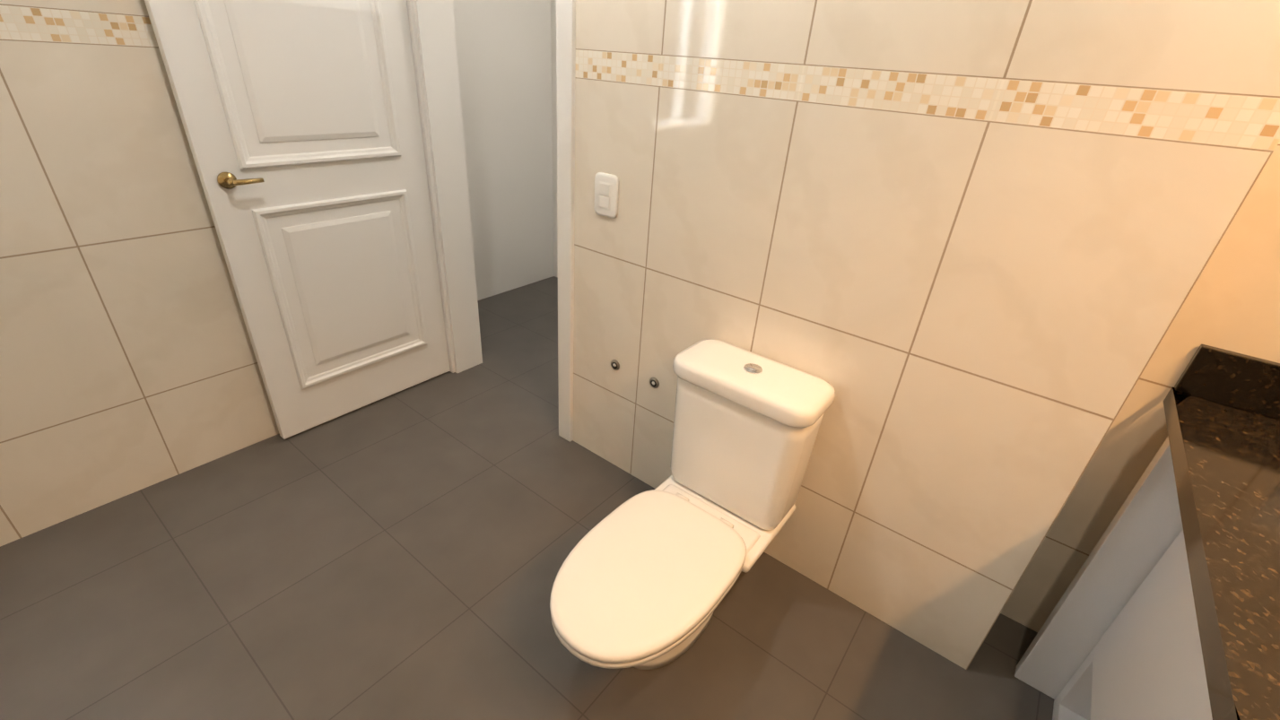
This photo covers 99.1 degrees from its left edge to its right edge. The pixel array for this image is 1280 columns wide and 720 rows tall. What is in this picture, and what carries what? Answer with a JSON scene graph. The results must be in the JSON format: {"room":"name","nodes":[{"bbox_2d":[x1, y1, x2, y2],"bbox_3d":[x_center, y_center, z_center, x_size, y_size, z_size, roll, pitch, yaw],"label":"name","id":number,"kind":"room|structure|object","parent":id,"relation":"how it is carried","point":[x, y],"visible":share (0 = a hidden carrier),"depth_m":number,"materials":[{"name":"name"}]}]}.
{"room":"bathroom","nodes":[
{"label":"bathroom","id":0,"kind":"room"},
{"bbox_2d":[0,0,279,547],"bbox_3d":[-1.413,-0.833,1.674,0.150,2.500,1.770,24,34,31],"label":"wall","id":1,"kind":"structure","parent":0,"point":[128,364],"depth_m":1.63,"materials":[{"name":"tile"}]},
{"bbox_2d":[452,0,553,300],"bbox_3d":[-0.960,-1.531,3.002,0.150,2.500,1.150,24,34,31],"label":"wall","id":2,"kind":"structure","parent":0,"point":[504,55],"depth_m":3.26,"materials":[{"name":"white paint"}]},
{"bbox_2d":[0,276,1054,719],"bbox_3d":[-0.342,0.712,1.717,3.990,0.100,4.050,24,34,31],"label":"floor","id":3,"kind":"structure","parent":0,"point":[402,554],"depth_m":1.58,"materials":[{"name":"tile"}]},
{"bbox_2d":[549,339,835,670],"bbox_3d":[0.101,0.433,1.438,0.422,0.714,0.805,24,34,31],"label":"toilet","id":4,"kind":"object","parent":3,"relation":"on","point":[646,580],"visible":1,"depth_m":1.43,"materials":[{"name":"white ceramic"}]},
{"bbox_2d":[1014,423,1219,719],"bbox_3d":[0.827,0.885,0.620,0.599,0.809,1.596,24,34,31],"label":"bathroom vanity","id":5,"kind":"object","parent":3,"relation":"on","point":[1167,607],"depth_m":1.18,"materials":[{"name":"laminate"}]},
{"bbox_2d":[1163,383,1279,719],"bbox_3d":[0.902,0.486,0.471,0.602,0.040,1.770,24,34,31],"label":"countertop","id":6,"kind":"structure","parent":5,"relation":"on","point":[1226,452],"depth_m":0.83,"materials":[{"name":"brown stone"}]},
{"bbox_2d":[1265,480,1279,520],"bbox_3d":[1.058,0.444,0.691,0.376,0.173,0.516,24,34,31],"label":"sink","id":7,"kind":"object","parent":6,"relation":"in","point":[1272,490],"depth_m":0.92,"materials":[{"name":"white ceramic"}]},
{"bbox_2d":[550,0,557,278],"bbox_3d":[0.480,-1.299,2.778,2.800,2.500,0.150,24,34,31],"label":"wall","id":8,"kind":"structure","parent":0,"point":[553,105],"depth_m":3.48,"materials":[{"name":"white paint"}]},
{"bbox_2d":[572,0,1279,670],"bbox_3d":[0.416,-0.528,1.372,1.580,2.500,0.150,24,34,31],"label":"wall","id":9,"kind":"structure","parent":0,"point":[956,255],"depth_m":1.26,"materials":[{"name":"tile"}]},
{"bbox_2d":[406,0,575,441],"bbox_3d":[-0.513,-0.779,2.050,0.874,2.162,0.168,24,34,31],"label":"door frame","id":10,"kind":"structure","parent":9,"relation":"attached to","point":[435,24],"depth_m":2.16,"materials":[{"name":"white wood"}]},
{"bbox_2d":[144,0,450,439],"bbox_3d":[-1.095,-0.724,1.933,0.096,2.086,0.778,24,34,31],"label":"door","id":11,"kind":"structure","parent":10,"relation":"attached to","point":[300,119],"depth_m":1.96,"materials":[{"name":"white wood"}]},
{"bbox_2d":[594,172,618,218],"bbox_3d":[-0.108,-0.518,1.716,0.094,0.132,0.014,24,34,31],"label":"switch plate","id":12,"kind":"object","parent":9,"relation":"attached to","point":[606,191],"visible":1,"depth_m":1.71,"materials":[{"name":"white plastic"}]},
{"bbox_2d":[610,359,619,370],"bbox_3d":[-0.090,0.018,1.967,0.040,0.040,0.006,24,34,31],"label":"pipe stub","id":13,"kind":"object","parent":9,"relation":"attached to","point":[614,364],"visible":1,"depth_m":1.96,"materials":[{"name":"silver metal"}]},
{"bbox_2d":[649,377,659,388],"bbox_3d":[0.048,0.079,1.876,0.040,0.040,0.006,24,34,31],"label":"pipe stub","id":14,"kind":"object","parent":9,"relation":"attached to","point":[654,383],"visible":1,"depth_m":1.87,"materials":[{"name":"silver metal"}]},
{"bbox_2d":[1000,141,1279,632],"bbox_3d":[1.375,-0.278,1.050,1.290,2.500,0.154,24,34,31],"label":"wall","id":15,"kind":"structure","parent":0,"point":[1232,303],"depth_m":1.24,"materials":[{"name":"tile"}]}
]}

